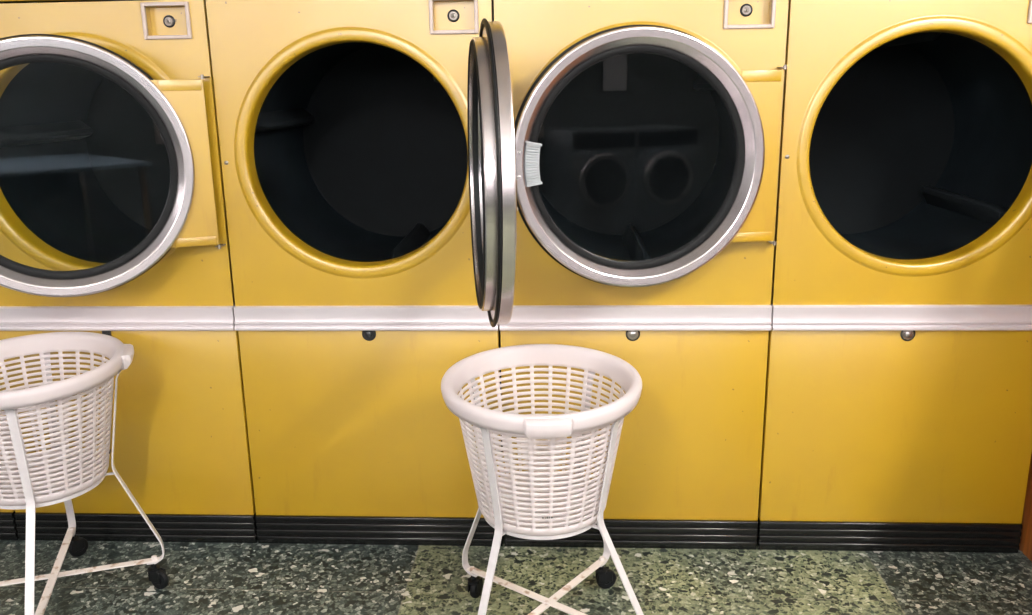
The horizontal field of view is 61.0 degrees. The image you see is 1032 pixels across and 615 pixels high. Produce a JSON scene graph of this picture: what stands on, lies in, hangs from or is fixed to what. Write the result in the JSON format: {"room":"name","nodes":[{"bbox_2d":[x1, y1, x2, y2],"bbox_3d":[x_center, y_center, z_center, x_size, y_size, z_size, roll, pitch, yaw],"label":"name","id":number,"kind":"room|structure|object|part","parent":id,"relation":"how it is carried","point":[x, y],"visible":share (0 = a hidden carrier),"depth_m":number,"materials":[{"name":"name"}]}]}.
{"room":"laundry","nodes":[
{"label":"laundry","id":0,"kind":"room"},
{"bbox_2d":[0,535,1031,614],"bbox_3d":[-0.390,1.284,0.905,10.100,0.060,5.440,0,14,3],"label":"floor","id":1,"kind":"structure","parent":0,"point":[257,578],"depth_m":2.60,"materials":[{"name":"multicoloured stone"}]},
{"bbox_2d":[0,450,18,539],"bbox_3d":[-2.036,-0.311,2.958,0.796,2.060,0.763,0,14,3],"label":"dryer","id":2,"kind":"object","parent":1,"relation":"on","point":[8,531],"visible":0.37,"depth_m":2.87,"materials":[{"name":"metal"}]},
{"bbox_3d":[-2.042,0.363,2.818,0.794,0.626,0.030,0,14,3],"label":"panel","id":3,"kind":"part","parent":2,"relation":"part of","materials":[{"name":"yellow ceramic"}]},
{"bbox_3d":[-2.037,0.714,2.909,0.794,0.099,0.048,0,14,3],"label":"kick plate","id":4,"kind":"part","parent":2,"relation":"part of","materials":[{"name":"black plastic"}]},
{"bbox_2d":[0,332,168,614],"bbox_3d":[-1.321,0.488,2.459,0.498,0.738,0.498,7,16,27],"label":"cart","id":5,"kind":"object","parent":1,"relation":"on","point":[60,473],"visible":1,"depth_m":2.37,"materials":[{"name":"white plastic"}]},
{"bbox_3d":[-1.252,0.529,2.225,0.027,0.608,0.146,-4,15,-11],"label":"leg","id":6,"kind":"part","parent":5,"relation":"part of","materials":[{"name":"white paint"}]},
{"bbox_3d":[-1.391,0.420,2.660,0.030,0.608,0.096,-5,15,-16],"label":"leg","id":7,"kind":"part","parent":5,"relation":"part of","materials":[{"name":"white paint"}]},
{"bbox_2d":[0,332,133,505],"bbox_3d":[-1.317,0.309,2.413,0.513,0.368,0.498,0,14,3],"label":"basket","id":8,"kind":"object","parent":5,"relation":"on","point":[60,473],"depth_m":2.35,"materials":[{"name":"white plastic"}]},
{"bbox_3d":[-1.097,0.454,2.511,0.120,0.608,0.044,0,14,3],"label":"leg","id":9,"kind":"part","parent":5,"relation":"part of","materials":[{"name":"white paint"}]},
{"bbox_2d":[0,0,257,542],"bbox_3d":[-1.244,-0.275,2.772,0.796,2.060,1.060,0,14,3],"label":"dryer","id":10,"kind":"object","parent":1,"relation":"on","point":[113,216],"visible":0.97,"depth_m":2.71,"materials":[{"name":"metal"}]},
{"bbox_3d":[-1.265,-1.049,2.414,0.794,0.384,0.029,0,14,3],"label":"control panel","id":11,"kind":"part","parent":10,"relation":"part of","materials":[{"name":"yellow metal"}]},
{"bbox_3d":[-1.239,-0.372,2.372,0.694,0.694,0.062,-6,15,-20],"label":"door","id":12,"kind":"part","parent":10,"relation":"part of","materials":[{"name":"silver metal"}]},
{"bbox_3d":[-1.255,-0.430,2.582,0.794,0.886,0.061,0,14,3],"label":"panel","id":13,"kind":"part","parent":10,"relation":"part of","materials":[{"name":"yellow metal"}]},
{"bbox_3d":[-1.243,0.362,2.775,0.794,0.626,0.030,0,14,3],"label":"panel","id":14,"kind":"part","parent":10,"relation":"part of","materials":[{"name":"yellow metal"}]},
{"bbox_3d":[-1.238,0.713,2.866,0.794,0.099,0.048,0,14,3],"label":"kick plate","id":15,"kind":"part","parent":10,"relation":"part of","materials":[{"name":"black plastic"}]},
{"bbox_3d":[-0.949,-0.403,2.475,0.165,0.466,0.018,-6,15,-20],"label":"hinge plate","id":16,"kind":"part","parent":10,"relation":"part of","materials":[{"name":"yellow metal"}]},
{"bbox_2d":[206,0,517,545],"bbox_3d":[-0.406,-0.221,2.511,0.898,2.060,1.505,0,14,3],"label":"dryer","id":17,"kind":"object","parent":1,"relation":"on","point":[368,147],"visible":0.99,"depth_m":2.69,"materials":[{"name":"metal"}]},
{"bbox_3d":[-0.456,-0.431,2.540,0.794,0.886,0.061,0,14,3],"label":"panel","id":18,"kind":"part","parent":17,"relation":"part of","materials":[{"name":"yellow metal"}]},
{"bbox_3d":[-0.445,0.361,2.733,0.794,0.626,0.030,0,14,3],"label":"panel","id":19,"kind":"part","parent":17,"relation":"part of","materials":[{"name":"yellow metal"}]},
{"bbox_3d":[-0.439,0.712,2.824,0.794,0.099,0.048,0,14,3],"label":"kick plate","id":20,"kind":"part","parent":17,"relation":"part of","materials":[{"name":"black plastic"}]},
{"bbox_3d":[-0.079,-0.306,2.054,0.001,0.586,0.586,-2,14,-5],"label":"glass","id":21,"kind":"part","parent":17,"relation":"part of","materials":[{"name":"clear glass"}]},
{"bbox_3d":[-0.063,-0.307,2.055,0.062,0.694,0.694,-2,14,-5],"label":"door","id":22,"kind":"part","parent":17,"relation":"part of","materials":[{"name":"silver metal"}]},
{"bbox_2d":[441,344,643,614],"bbox_3d":[0.073,0.519,2.255,0.510,0.738,0.518,0,14,3],"label":"cart","id":23,"kind":"object","parent":1,"relation":"on","point":[540,502],"visible":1,"depth_m":2.13,"materials":[{"name":"white plastic"}]},
{"bbox_3d":[-0.111,0.467,2.401,0.108,0.608,0.029,10,18,37],"label":"leg","id":24,"kind":"part","parent":23,"relation":"part of","materials":[{"name":"white paint"}]},
{"bbox_3d":[-0.070,0.548,2.081,0.033,0.608,0.112,10,18,37],"label":"leg","id":25,"kind":"part","parent":23,"relation":"part of","materials":[{"name":"white paint"}]},
{"bbox_3d":[0.218,0.452,2.440,0.131,0.608,0.030,-14,19,-42],"label":"leg","id":26,"kind":"part","parent":23,"relation":"part of","materials":[{"name":"white paint"}]},
{"bbox_3d":[0.259,0.533,2.119,0.134,0.608,0.027,8,17,31],"label":"leg","id":27,"kind":"part","parent":23,"relation":"part of","materials":[{"name":"white paint"}]},
{"bbox_2d":[494,0,788,549],"bbox_3d":[0.358,-0.299,2.769,0.796,2.060,0.889,0,14,3],"label":"dryer","id":28,"kind":"object","parent":1,"relation":"on","point":[648,132],"visible":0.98,"depth_m":2.62,"materials":[{"name":"metal"}]},
{"bbox_3d":[0.045,-0.382,2.332,0.046,0.119,0.035,-3,14,-7],"label":"handle","id":29,"kind":"part","parent":28,"relation":"part of","materials":[{"name":"plastic"}]},
{"bbox_3d":[0.360,0.710,2.781,0.794,0.099,0.048,0,14,3],"label":"kick plate","id":30,"kind":"part","parent":28,"relation":"part of","materials":[{"name":"black plastic"}]},
{"bbox_3d":[0.354,0.360,2.690,0.794,0.626,0.030,0,14,3],"label":"panel","id":31,"kind":"part","parent":28,"relation":"part of","materials":[{"name":"yellow metal"}]},
{"bbox_3d":[0.332,-0.399,2.380,0.694,0.694,0.062,-3,14,-7],"label":"door","id":32,"kind":"part","parent":28,"relation":"part of","materials":[{"name":"silver metal"}]},
{"bbox_3d":[0.343,-0.432,2.497,0.794,0.886,0.061,0,14,3],"label":"panel","id":33,"kind":"part","parent":28,"relation":"part of","materials":[{"name":"yellow metal"}]},
{"bbox_3d":[0.640,-0.412,2.411,0.165,0.466,0.018,-3,14,-7],"label":"hinge plate","id":34,"kind":"part","parent":28,"relation":"part of","materials":[{"name":"yellow metal"}]},
{"bbox_2d":[757,0,1031,552],"bbox_3d":[1.141,-0.223,2.428,0.796,2.060,1.507,0,14,3],"label":"dryer","id":35,"kind":"object","parent":1,"relation":"on","point":[898,405],"visible":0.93,"depth_m":2.63,"materials":[{"name":"metal"}]},
{"bbox_3d":[1.159,0.709,2.739,0.794,0.099,0.048,0,14,3],"label":"kick plate","id":36,"kind":"part","parent":35,"relation":"part of","materials":[{"name":"black plastic"}]},
{"bbox_3d":[1.153,0.358,2.648,0.794,0.626,0.030,0,14,3],"label":"panel","id":37,"kind":"part","parent":35,"relation":"part of","materials":[{"name":"yellow metal"}]},
{"bbox_3d":[1.142,-0.434,2.455,0.794,0.886,0.061,0,14,3],"label":"panel","id":38,"kind":"part","parent":35,"relation":"part of","materials":[{"name":"yellow metal"}]},
{"bbox_2d":[1019,453,1031,561],"bbox_3d":[1.851,0.159,2.062,0.635,1.480,2.332,0,14,3],"label":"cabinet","id":39,"kind":"object","parent":1,"relation":"on","point":[1025,544],"visible":0.02,"depth_m":2.68,"materials":[{"name":"brown wood"}]}
]}

